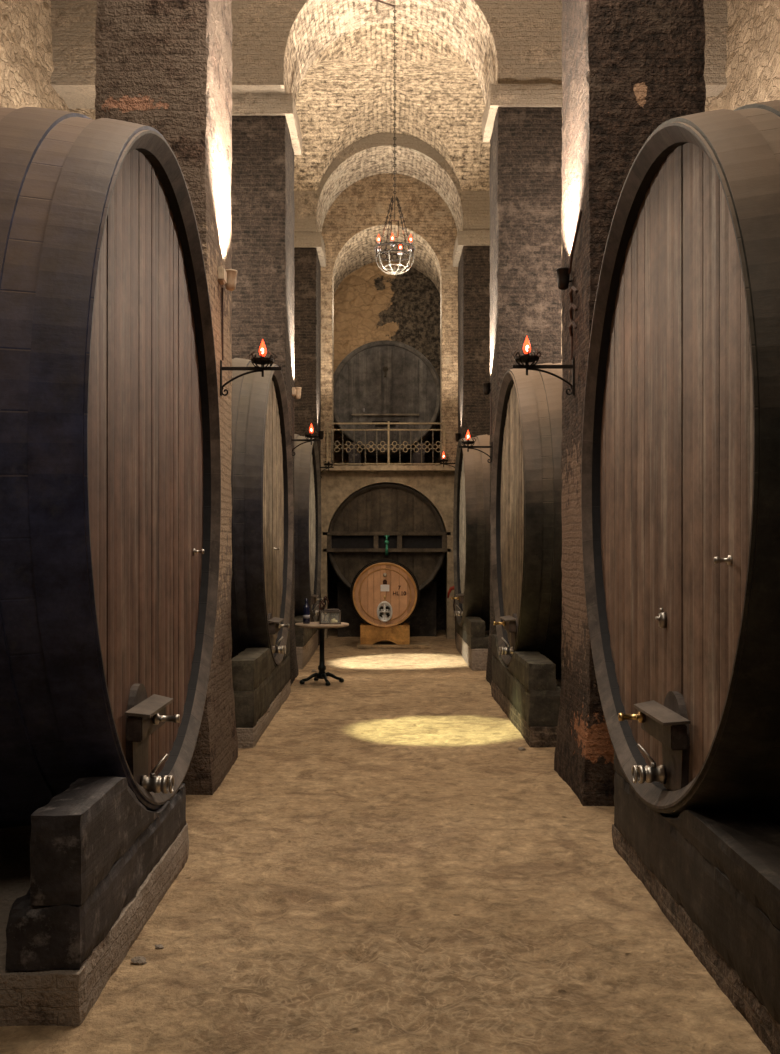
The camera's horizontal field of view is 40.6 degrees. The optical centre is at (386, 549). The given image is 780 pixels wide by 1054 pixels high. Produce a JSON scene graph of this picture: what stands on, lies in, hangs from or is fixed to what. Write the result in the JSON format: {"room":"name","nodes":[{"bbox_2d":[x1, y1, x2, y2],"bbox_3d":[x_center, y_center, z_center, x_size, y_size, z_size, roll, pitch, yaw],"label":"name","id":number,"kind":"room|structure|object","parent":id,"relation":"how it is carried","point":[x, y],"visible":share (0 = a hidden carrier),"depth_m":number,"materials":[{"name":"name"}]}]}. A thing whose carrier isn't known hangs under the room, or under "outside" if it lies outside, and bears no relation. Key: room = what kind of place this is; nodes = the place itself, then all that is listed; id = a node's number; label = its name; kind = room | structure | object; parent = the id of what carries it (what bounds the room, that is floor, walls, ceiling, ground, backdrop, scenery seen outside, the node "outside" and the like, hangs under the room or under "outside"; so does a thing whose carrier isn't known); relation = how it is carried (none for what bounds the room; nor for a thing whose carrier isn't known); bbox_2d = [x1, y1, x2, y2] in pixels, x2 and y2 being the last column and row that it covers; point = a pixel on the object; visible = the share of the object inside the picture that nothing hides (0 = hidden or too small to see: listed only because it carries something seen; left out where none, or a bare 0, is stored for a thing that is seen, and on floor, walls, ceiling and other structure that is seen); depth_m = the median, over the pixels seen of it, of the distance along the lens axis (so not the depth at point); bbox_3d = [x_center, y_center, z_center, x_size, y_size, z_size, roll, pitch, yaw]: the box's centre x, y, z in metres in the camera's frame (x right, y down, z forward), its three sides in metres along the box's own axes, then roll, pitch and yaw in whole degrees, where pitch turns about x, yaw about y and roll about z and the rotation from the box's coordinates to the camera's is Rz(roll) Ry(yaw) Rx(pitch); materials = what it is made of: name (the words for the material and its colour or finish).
{"room":"wine cellar","nodes":[
{"label":"wine cellar","id":0,"kind":"room"},
{"bbox_2d":[0,0,68,111],"bbox_3d":[-4.000,-2.946,8.507,0.123,9.292,25.088,0,0,0],"label":"wall","id":1,"kind":"structure","parent":0,"point":[25,25],"depth_m":11.67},
{"bbox_2d":[69,109,95,119],"bbox_3d":[-3.045,-2.840,13.471,2.177,9.080,0.526,0,0,0],"label":"wall","id":2,"kind":"structure","parent":0,"point":[90,113],"depth_m":13.26,"materials":[{"name":"beige stone"}]},
{"bbox_2d":[232,92,301,154],"bbox_3d":[-1.594,-5.419,13.424,0.929,0.278,1.360,0,0,0],"label":"trim","id":3,"kind":"structure","parent":2,"relation":"attached to","point":[250,103],"depth_m":12.75,"materials":[{"name":"stone"}]},
{"bbox_2d":[95,0,237,794],"bbox_3d":[-1.617,-1.806,7.801,0.879,6.993,1.305,0,0,0],"label":"brick pillar","id":4,"kind":"structure","parent":0,"point":[165,66],"depth_m":7.20,"materials":[{"name":"brick"}]},
{"bbox_2d":[217,267,236,360],"bbox_3d":[-1.180,-1.751,7.800,0.116,0.682,0.300,0,0,0],"label":"uplight","id":5,"kind":"object","parent":4,"relation":"attached to","point":[227,277],"visible":0.99,"depth_m":7.84,"materials":[{"name":"beige metal"}]},
{"bbox_2d":[219,339,281,395],"bbox_3d":[-1.007,-1.345,7.760,0.464,0.422,0.210,0,0,0],"label":"wall sconce","id":6,"kind":"object","parent":4,"relation":"attached to","point":[262,361],"visible":1,"depth_m":7.75,"materials":[{"name":"black metal"}]},
{"bbox_2d":[249,351,276,376],"bbox_3d":[-0.915,-1.364,7.760,0.194,0.178,0.194,0,0,-22],"label":"tray","id":7,"kind":"object","parent":6,"relation":"on","point":[263,361],"depth_m":7.75,"materials":[{"name":"black metal"}]},
{"bbox_2d":[231,115,297,685],"bbox_3d":[-1.614,-1.806,13.424,0.874,6.991,1.353,0,0,0],"label":"brick pillar","id":8,"kind":"structure","parent":0,"point":[262,181],"depth_m":12.80,"materials":[{"name":"brick"}]},
{"bbox_2d":[292,387,301,437],"bbox_3d":[-1.180,-1.801,13.750,0.116,0.662,0.300,0,0,0],"label":"uplight","id":9,"kind":"object","parent":8,"relation":"attached to","point":[296,391],"visible":1,"depth_m":13.78,"materials":[{"name":"beige"}]},
{"bbox_2d":[291,423,319,455],"bbox_3d":[-1.040,-1.410,13.426,0.373,0.422,0.199,0,0,-18],"label":"wall sconce","id":10,"kind":"object","parent":8,"relation":"attached to","point":[311,435],"visible":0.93,"depth_m":13.44,"materials":[{"name":"black metal"}]},
{"bbox_2d":[303,431,318,444],"bbox_3d":[-0.965,-1.429,13.450,0.194,0.178,0.194,0,0,-22],"label":"tray","id":11,"kind":"object","parent":10,"relation":"on","point":[311,435],"depth_m":13.44,"materials":[{"name":"black metal"}]},
{"bbox_2d":[294,248,321,645],"bbox_3d":[-1.615,-1.804,19.023,0.872,6.989,1.350,0,0,0],"label":"brick pillar","id":12,"kind":"structure","parent":0,"point":[307,267],"depth_m":18.40,"materials":[{"name":"brown brick"}]},
{"bbox_2d":[318,431,323,439],"bbox_3d":[-1.185,-1.831,18.745,0.129,0.562,0.101,0,0,-21],"label":"uplight","id":13,"kind":"object","parent":12,"relation":"attached to","point":[321,433],"visible":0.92,"depth_m":18.72,"materials":[{"name":"black metal"}]},
{"bbox_2d":[320,460,333,478],"bbox_3d":[-1.085,-1.439,18.917,0.281,0.319,0.194,0,0,23],"label":"wall sconce","id":14,"kind":"object","parent":12,"relation":"attached to","point":[328,464],"visible":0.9,"depth_m":18.89,"materials":[{"name":"black metal"}]},
{"bbox_2d":[324,460,333,470],"bbox_3d":[-1.045,-1.509,18.900,0.194,0.178,0.194,0,0,23],"label":"tray","id":15,"kind":"object","parent":14,"relation":"on","point":[328,464],"depth_m":18.88,"materials":[{"name":"black metal"}]},
{"bbox_2d":[328,553,330,630],"bbox_3d":[-1.197,0.069,21.175,0.036,3.261,2.474,0,0,0],"label":"wall","id":16,"kind":"structure","parent":0,"point":[328,553],"depth_m":21.77,"materials":[{"name":"brick"}]},
{"bbox_2d":[0,629,767,1053],"bbox_3d":[0.060,1.675,8.975,8.520,0.060,25.950,0,0,0],"label":"floor","id":17,"kind":"structure","parent":0,"point":[385,869],"depth_m":4.88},
{"bbox_2d":[0,824,187,1026],"bbox_3d":[-2.386,1.578,4.700,2.645,0.224,2.052,0,0,0],"label":"plinth","id":18,"kind":"object","parent":17,"relation":"on","point":[27,998],"visible":0.34,"depth_m":4.02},
{"bbox_2d":[5,777,186,970],"bbox_3d":[-1.210,1.203,4.689,0.283,0.550,1.991,0,0,0],"label":"cradle","id":19,"kind":"object","parent":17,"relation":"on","point":[92,847],"visible":0.93,"depth_m":3.80,"materials":[{"name":"wood"}]},
{"bbox_2d":[131,956,146,964],"bbox_3d":[-1.002,1.655,4.252,0.068,0.031,0.054,0,0,0],"label":"loose stone","id":20,"kind":"object","parent":17,"relation":"on","point":[138,960],"visible":1,"depth_m":4.24,"materials":[{"name":"grey stone"}]},
{"bbox_2d":[155,944,163,948],"bbox_3d":[-0.950,1.656,4.400,0.040,0.019,0.029,0,0,0],"label":"loose stone","id":21,"kind":"object","parent":17,"relation":"on","point":[160,946],"visible":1,"depth_m":4.39,"materials":[{"name":"grey stone"}]},
{"bbox_2d":[231,631,289,727],"bbox_3d":[-1.271,1.214,10.553,0.310,0.576,3.302,0,0,0],"label":"cradle","id":22,"kind":"object","parent":17,"relation":"on","point":[257,681],"visible":0.8,"depth_m":9.14,"materials":[{"name":"wood"}]},
{"bbox_2d":[236,679,290,747],"bbox_3d":[-2.410,1.590,10.581,2.593,0.200,3.456,0,0,0],"label":"plinth","id":23,"kind":"object","parent":17,"relation":"on","point":[247,737],"visible":0.09,"depth_m":9.41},
{"bbox_2d":[294,615,318,646],"bbox_3d":[-1.306,1.169,16.300,0.298,0.367,3.202,0,0,0],"label":"cradle","id":24,"kind":"object","parent":17,"relation":"on","point":[303,635],"visible":0.41,"depth_m":14.79,"materials":[{"name":"wood"}]},
{"bbox_2d":[294,434,322,621],"bbox_3d":[-2.268,-0.300,16.720,2.525,3.188,3.188,0,0,0],"label":"wine cask","id":25,"kind":"object","parent":24,"relation":"on","point":[307,485],"visible":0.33,"depth_m":15.68,"materials":[{"name":"wood"}]},
{"bbox_2d":[312,604,318,614],"bbox_3d":[-1.127,0.944,16.651,0.145,0.180,0.111,0,0,0],"label":"tap","id":26,"kind":"object","parent":25,"relation":"on","point":[315,612],"depth_m":16.61,"materials":[{"name":"metal"}]},
{"bbox_2d":[296,630,317,669],"bbox_3d":[-2.385,1.514,16.324,2.449,0.351,3.368,0,0,0],"label":"plinth","id":27,"kind":"object","parent":17,"relation":"on","point":[305,653],"visible":0.09,"depth_m":15.36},
{"bbox_2d":[295,622,348,685],"bbox_3d":[-0.808,1.284,13.100,0.676,0.741,0.676,0,0,0],"label":"round table","id":28,"kind":"object","parent":17,"relation":"on","point":[321,675],"visible":0.94,"depth_m":13.05,"materials":[{"name":"metal"}]},
{"bbox_2d":[303,598,309,623],"bbox_3d":[-0.998,0.756,13.050,0.087,0.316,0.087,0,0,0],"label":"wine bottle","id":29,"kind":"object","parent":28,"relation":"on","point":[306,609],"visible":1,"depth_m":13.02,"materials":[{"name":"blue glass"}]},
{"bbox_2d":[319,596,328,621],"bbox_3d":[-0.794,0.745,13.280,0.130,0.337,0.117,0,0,0],"label":"ornament","id":30,"kind":"object","parent":28,"relation":"on","point":[325,597],"visible":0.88,"depth_m":13.27,"materials":[{"name":"black metal"}]},
{"bbox_2d":[319,609,340,623],"bbox_3d":[-0.708,0.824,13.080,0.260,0.178,0.200,0,0,-7],"label":"glass box","id":31,"kind":"object","parent":28,"relation":"on","point":[324,610],"visible":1,"depth_m":13.02,"materials":[{"name":"clear glass"}]},
{"bbox_2d":[338,581,435,636],"bbox_3d":[0.000,1.142,20.360,1.900,1.075,0.220,0,0,0],"label":"cradle timber","id":32,"kind":"object","parent":17,"relation":"on","point":[423,621],"visible":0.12,"depth_m":20.25,"materials":[{"name":"black wood"}]},
{"bbox_2d":[323,483,450,590],"bbox_3d":[-0.005,-0.140,20.440,2.400,2.242,1.760,0,0,0],"label":"wine cask","id":33,"kind":"object","parent":32,"relation":"on","point":[395,522],"visible":0.85,"depth_m":19.79,"materials":[{"name":"brown wood"}]},
{"bbox_2d":[384,535,388,554],"bbox_3d":[-0.005,-0.085,19.640,0.100,0.370,0.160,0,0,0],"label":"tap","id":34,"kind":"object","parent":33,"relation":"on","point":[386,537],"depth_m":19.58,"materials":[{"name":"green metal"}]},
{"bbox_2d":[357,642,429,647],"bbox_3d":[0.115,1.637,18.175,1.230,0.050,0.750,0,0,0],"label":"wooden board","id":35,"kind":"object","parent":17,"relation":"on","point":[377,644],"visible":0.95,"depth_m":17.81,"materials":[{"name":"brown wood"}]},
{"bbox_2d":[360,623,409,644],"bbox_3d":[-0.035,1.445,18.215,0.840,0.330,0.550,0,0,0],"label":"stand","id":36,"kind":"object","parent":35,"relation":"on","point":[369,634],"visible":0.86,"depth_m":17.94,"materials":[{"name":"brown wood"}]},
{"bbox_2d":[350,559,419,626],"bbox_3d":[-0.035,0.764,18.310,1.205,1.205,0.880,0,0,0],"label":"barrel","id":37,"kind":"object","parent":36,"relation":"on","point":[384,592],"visible":0.96,"depth_m":17.93,"materials":[{"name":"brown wood"}]},
{"bbox_2d":[447,586,455,641],"bbox_3d":[1.136,1.122,18.188,0.189,1.020,0.104,0,0,0],"label":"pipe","id":38,"kind":"object","parent":17,"relation":"on","point":[452,587],"visible":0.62,"depth_m":18.18,"materials":[{"name":"paint"}]},
{"bbox_2d":[456,631,488,670],"bbox_3d":[2.434,1.524,16.198,2.554,0.331,3.419,0,0,0],"label":"plinth","id":39,"kind":"object","parent":17,"relation":"on","point":[476,659],"visible":0.17,"depth_m":14.53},
{"bbox_2d":[456,616,488,648],"bbox_3d":[1.306,1.179,16.200,0.303,0.386,3.208,0,0,0],"label":"cradle","id":40,"kind":"object","parent":17,"relation":"on","point":[473,631],"visible":0.82,"depth_m":14.62,"materials":[{"name":"wood"}]},
{"bbox_2d":[451,434,489,630],"bbox_3d":[2.268,-0.270,16.550,2.525,3.168,3.168,0,0,0],"label":"wine cask","id":41,"kind":"object","parent":40,"relation":"on","point":[471,506],"visible":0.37,"depth_m":15.39,"materials":[{"name":"wood"}]},
{"bbox_2d":[454,605,462,615],"bbox_3d":[1.127,0.944,16.441,0.145,0.180,0.111,0,0,0],"label":"tap","id":42,"kind":"object","parent":41,"relation":"on","point":[458,613],"depth_m":16.40,"materials":[{"name":"metal"}]},
{"bbox_2d":[491,679,561,747],"bbox_3d":[2.500,1.586,10.539,2.617,0.209,3.339,0,0,0],"label":"plinth","id":43,"kind":"object","parent":17,"relation":"on","point":[535,736],"visible":0.09,"depth_m":9.13,"materials":[{"name":"brick"}]},
{"bbox_2d":[492,634,560,725],"bbox_3d":[1.360,1.224,10.508,0.331,0.536,3.187,0,0,0],"label":"cradle","id":44,"kind":"object","parent":17,"relation":"on","point":[529,684],"visible":0.88,"depth_m":9.03,"materials":[{"name":"wood"}]},
{"bbox_2d":[613,823,779,1053],"bbox_3d":[2.534,1.606,4.460,2.550,0.168,2.938,0,0,0],"label":"plinth","id":45,"kind":"object","parent":17,"relation":"on","point":[765,1028],"visible":0.22,"depth_m":4.17,"materials":[{"name":"brick"}]},
{"bbox_2d":[614,751,779,1023],"bbox_3d":[1.410,1.311,4.464,0.310,0.448,2.836,0,0,0],"label":"cradle","id":46,"kind":"object","parent":17,"relation":"on","point":[722,867],"visible":0.75,"depth_m":4.04,"materials":[{"name":"black wood"}]},
{"bbox_2d":[581,100,779,825],"bbox_3d":[2.478,-0.372,5.140,2.725,3.466,3.466,0,0,0],"label":"wine cask","id":47,"kind":"object","parent":46,"relation":"on","point":[680,469],"visible":0.96,"depth_m":4.57,"materials":[{"name":"brown wood"}]},
{"bbox_2d":[632,744,666,783],"bbox_3d":[1.237,1.014,4.991,0.145,0.180,0.111,0,0,0],"label":"tap","id":48,"kind":"object","parent":47,"relation":"on","point":[648,774],"depth_m":4.95,"materials":[{"name":"metal"}]},
{"bbox_2d":[330,261,443,629],"bbox_3d":[0.045,-2.343,22.351,3.198,8.086,0.134,0,0,0],"label":"wall","id":49,"kind":"structure","parent":0,"point":[371,304],"depth_m":22.35,"materials":[{"name":"brown brick"}]},
{"bbox_2d":[334,232,439,293],"bbox_3d":[0.000,-5.535,21.300,2.440,1.205,2.400,0,0,0],"label":"arch","id":50,"kind":"object","parent":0,"point":[362,253],"visible":0.47,"depth_m":21.42,"materials":[{"name":"brick"}]},
{"bbox_2d":[321,465,454,470],"bbox_3d":[0.040,-1.523,20.923,2.522,0.106,2.951,0,0,0],"label":"floor","id":51,"kind":"structure","parent":0,"point":[336,467],"depth_m":19.46,"materials":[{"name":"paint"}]},
{"bbox_2d":[347,443,361,462],"bbox_3d":[-0.640,-1.817,20.950,0.260,0.505,1.900,0,0,0],"label":"support beam","id":52,"kind":"structure","parent":51,"relation":"on","point":[354,457],"depth_m":20.02,"materials":[{"name":"wood"}]},
{"bbox_2d":[327,421,444,464],"bbox_3d":[-0.020,-1.965,19.500,2.196,0.830,0.044,0,0,0],"label":"balcony railing","id":53,"kind":"object","parent":51,"relation":"on","point":[388,423],"visible":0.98,"depth_m":19.49,"materials":[{"name":"beige metal"}]},
{"bbox_2d":[411,443,425,462],"bbox_3d":[0.620,-1.817,20.950,0.260,0.505,1.900,0,0,0],"label":"support beam","id":54,"kind":"structure","parent":51,"relation":"on","point":[416,457],"depth_m":20.02,"materials":[{"name":"wood"}]},
{"bbox_2d":[334,340,439,458],"bbox_3d":[-0.030,-2.990,21.200,2.280,2.280,1.500,0,0,0],"label":"wine cask","id":55,"kind":"object","parent":54,"relation":"on","point":[383,381],"visible":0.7,"depth_m":20.52,"materials":[{"name":"wood"}]},
{"bbox_2d":[48,0,728,109],"bbox_3d":[0.050,-6.845,13.305,8.300,2.610,1.490,0,0,0],"label":"wall","id":56,"kind":"structure","parent":0,"point":[275,43],"depth_m":12.56,"materials":[{"name":"brick"}]},
{"bbox_2d":[374,0,394,6],"bbox_3d":[-0.370,-6.811,13.040,1.388,0.379,0.141,0,0,-42],"label":"power cable","id":57,"kind":"object","parent":56,"relation":"hanging from","point":[374,0],"visible":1,"depth_m":13.38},
{"bbox_2d":[374,7,414,274],"bbox_3d":[0.100,-5.310,13.600,0.532,3.501,0.532,0,0,4],"label":"chandelier","id":58,"kind":"object","parent":56,"relation":"hanging from","point":[392,243],"visible":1,"depth_m":13.60,"materials":[{"name":"black metal"}]},
{"bbox_2d":[376,250,413,274],"bbox_3d":[0.100,-3.680,13.600,0.495,0.240,0.471,0,0,0],"label":"basket","id":59,"kind":"object","parent":58,"relation":"on","point":[394,271],"depth_m":13.58,"materials":[{"name":"metal"}]},
{"bbox_2d":[320,173,457,638],"bbox_3d":[0.050,-2.975,19.905,3.100,9.350,0.490,0,0,0],"label":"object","id":60,"kind":"structure","parent":0,"point":[359,212],"depth_m":19.66,"materials":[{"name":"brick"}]},
{"bbox_2d":[294,232,326,266],"bbox_3d":[-1.591,-5.418,19.026,0.935,0.277,1.354,0,0,0],"label":"trim","id":61,"kind":"structure","parent":60,"relation":"attached to","point":[301,239],"depth_m":18.36,"materials":[{"name":"stone"}]},
{"bbox_2d":[452,230,489,266],"bbox_3d":[1.679,-5.418,18.975,0.931,0.276,1.454,0,0,0],"label":"trim","id":62,"kind":"structure","parent":60,"relation":"attached to","point":[465,237],"depth_m":18.26,"materials":[{"name":"stone"}]},
{"bbox_2d":[294,23,489,190],"bbox_3d":[0.000,-6.503,16.225,8.200,1.525,4.390,0,0,0],"label":"ceiling","id":63,"kind":"structure","parent":0,"point":[345,97],"depth_m":16.88,"materials":[{"name":"brick"}]},
{"bbox_2d":[294,132,489,233],"bbox_3d":[0.050,-6.845,18.975,8.300,2.610,1.350,0,0,0],"label":"wall","id":64,"kind":"structure","parent":0,"point":[373,154],"depth_m":18.39,"materials":[{"name":"brick"}]},
{"bbox_2d":[443,528,445,630],"bbox_3d":[1.198,0.071,21.176,0.032,3.258,2.472,0,0,0],"label":"wall","id":65,"kind":"structure","parent":0,"point":[444,605],"depth_m":21.86,"materials":[{"name":"brick"}]},
{"bbox_2d":[458,246,489,630],"bbox_3d":[1.704,-1.804,18.975,0.876,6.988,1.457,0,0,0],"label":"brick pillar","id":66,"kind":"structure","parent":0,"point":[474,263],"depth_m":18.30,"materials":[{"name":"brick"}]},
{"bbox_2d":[438,452,454,467],"bbox_3d":[1.120,-1.560,18.900,0.419,0.422,0.210,0,0,0],"label":"wall sconce","id":67,"kind":"object","parent":66,"relation":"attached to","point":[443,460],"visible":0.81,"depth_m":18.89,"materials":[{"name":"black metal"}]},
{"bbox_2d":[438,457,448,466],"bbox_3d":[1.015,-1.579,18.900,0.194,0.178,0.194,0,0,23],"label":"tray","id":68,"kind":"object","parent":67,"relation":"on","point":[443,460],"depth_m":18.88,"materials":[{"name":"black metal"}]},
{"bbox_2d":[455,433,460,441],"bbox_3d":[1.276,-1.841,18.745,0.129,0.462,0.101,0,0,21],"label":"uplight","id":69,"kind":"object","parent":66,"relation":"attached to","point":[457,435],"visible":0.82,"depth_m":18.71,"materials":[{"name":"black metal"}]},
{"bbox_2d":[485,107,561,685],"bbox_3d":[1.703,-1.806,13.081,0.874,6.992,1.144,0,0,0],"label":"brick pillar","id":70,"kind":"structure","parent":0,"point":[526,142],"depth_m":12.56,"materials":[{"name":"brick"}]},
{"bbox_2d":[458,431,491,462],"bbox_3d":[1.112,-1.300,13.200,0.434,0.422,0.210,0,0,0],"label":"wall sconce","id":71,"kind":"object","parent":70,"relation":"attached to","point":[463,442],"visible":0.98,"depth_m":13.19,"materials":[{"name":"black metal"}]},
{"bbox_2d":[460,437,475,451],"bbox_3d":[1.015,-1.319,13.200,0.194,0.178,0.194,0,0,-22],"label":"tray","id":72,"kind":"object","parent":71,"relation":"on","point":[463,442],"depth_m":13.19,"materials":[{"name":"black metal"}]},
{"bbox_2d":[483,383,491,434],"bbox_3d":[1.276,-1.781,13.345,0.129,0.662,0.101,0,0,21],"label":"uplight","id":73,"kind":"object","parent":70,"relation":"attached to","point":[486,386],"visible":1,"depth_m":13.31,"materials":[{"name":"black metal"}]},
{"bbox_2d":[555,0,705,806],"bbox_3d":[1.707,-1.804,7.448,0.871,6.988,1.206,0,0,0],"label":"brick pillar","id":74,"kind":"structure","parent":0,"point":[630,68],"depth_m":6.91,"materials":[{"name":"brown brick"}]},
{"bbox_2d":[512,337,574,394],"bbox_3d":[1.105,-1.300,7.420,0.449,0.422,0.210,0,0,0],"label":"wall sconce","id":75,"kind":"object","parent":74,"relation":"attached to","point":[526,358],"visible":1,"depth_m":7.41,"materials":[{"name":"black metal"}]},
{"bbox_2d":[512,348,540,374],"bbox_3d":[0.985,-1.319,7.420,0.194,0.178,0.194,0,0,-22],"label":"tray","id":76,"kind":"object","parent":75,"relation":"on","point":[526,358],"depth_m":7.41,"materials":[{"name":"black metal"}]},
{"bbox_2d":[556,267,572,359],"bbox_3d":[1.276,-1.681,7.545,0.129,0.662,0.101,0,0,21],"label":"uplight","id":77,"kind":"object","parent":74,"relation":"attached to","point":[563,281],"visible":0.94,"depth_m":7.51,"materials":[{"name":"black metal"}]},
{"bbox_2d":[568,210,582,336],"bbox_3d":[1.290,-1.889,7.275,0.043,0.777,0.462,0,0,0],"label":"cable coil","id":78,"kind":"object","parent":74,"relation":"attached to","point":[573,288],"visible":1,"depth_m":7.29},
{"bbox_2d":[561,97,718,362],"bbox_3d":[3.094,-2.841,13.099,2.081,9.083,0.477,0,0,0],"label":"wall","id":79,"kind":"structure","parent":0,"point":[711,104],"depth_m":12.90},
{"bbox_2d":[482,83,562,141],"bbox_3d":[1.682,-5.420,13.082,0.925,0.279,1.152,0,0,0],"label":"trim","id":80,"kind":"structure","parent":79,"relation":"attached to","point":[512,94],"depth_m":12.52,"materials":[{"name":"stone"}]},
{"bbox_2d":[718,0,779,109],"bbox_3d":[4.050,-2.942,8.500,0.114,9.284,25.054,0,0,0],"label":"wall","id":81,"kind":"structure","parent":0,"point":[752,35],"depth_m":11.75,"materials":[{"name":"beige stone"}]},
{"bbox_3d":[-3.101,1.262,4.688,0.410,0.431,1.990,0,0,0],"label":"cradle","id":82,"kind":"object","parent":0,"visible":0},
{"bbox_2d":[0,107,220,827],"bbox_3d":[-2.328,-0.385,5.375,2.725,3.580,3.358,0,0,0],"label":"wine cask","id":83,"kind":"object","parent":82,"relation":"on","point":[110,456],"visible":0.92,"depth_m":4.42,"materials":[{"name":"brown wood"}]},
{"bbox_2d":[140,754,173,793],"bbox_3d":[-1.087,1.064,5.001,0.145,0.180,0.104,0,0,0],"label":"tap","id":84,"kind":"object","parent":83,"relation":"on","point":[156,784],"depth_m":4.97,"materials":[{"name":"metal"}]},
{"bbox_3d":[-3.099,1.224,10.550,0.414,0.556,3.309,0,0,0],"label":"cradle","id":85,"kind":"object","parent":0,"visible":0},
{"bbox_2d":[231,358,292,665],"bbox_3d":[-2.308,-0.350,11.050,2.625,3.388,3.388,0,0,0],"label":"wine cask","id":86,"kind":"object","parent":85,"relation":"on","point":[261,459],"visible":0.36,"depth_m":9.98,"materials":[{"name":"wood"}]},
{"bbox_2d":[271,636,285,653],"bbox_3d":[-1.117,0.984,10.881,0.145,0.180,0.111,0,0,0],"label":"tap","id":87,"kind":"object","parent":86,"relation":"on","point":[277,649],"depth_m":10.85,"materials":[{"name":"metal"}]},
{"bbox_3d":[3.199,1.239,10.510,0.411,0.505,3.188,0,0,0],"label":"cradle","id":88,"kind":"object","parent":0,"visible":0},
{"bbox_2d":[491,363,562,673],"bbox_3d":[2.408,-0.320,10.880,2.625,3.288,3.288,0,0,0],"label":"wine cask","id":89,"kind":"object","parent":88,"relation":"on","point":[526,485],"visible":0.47,"depth_m":9.82,"materials":[{"name":"brown wood"}]},
{"bbox_2d":[499,637,513,654],"bbox_3d":[1.217,0.984,10.771,0.145,0.180,0.111,0,0,0],"label":"tap","id":90,"kind":"object","parent":89,"relation":"on","point":[507,650],"depth_m":10.73,"materials":[{"name":"metal"}]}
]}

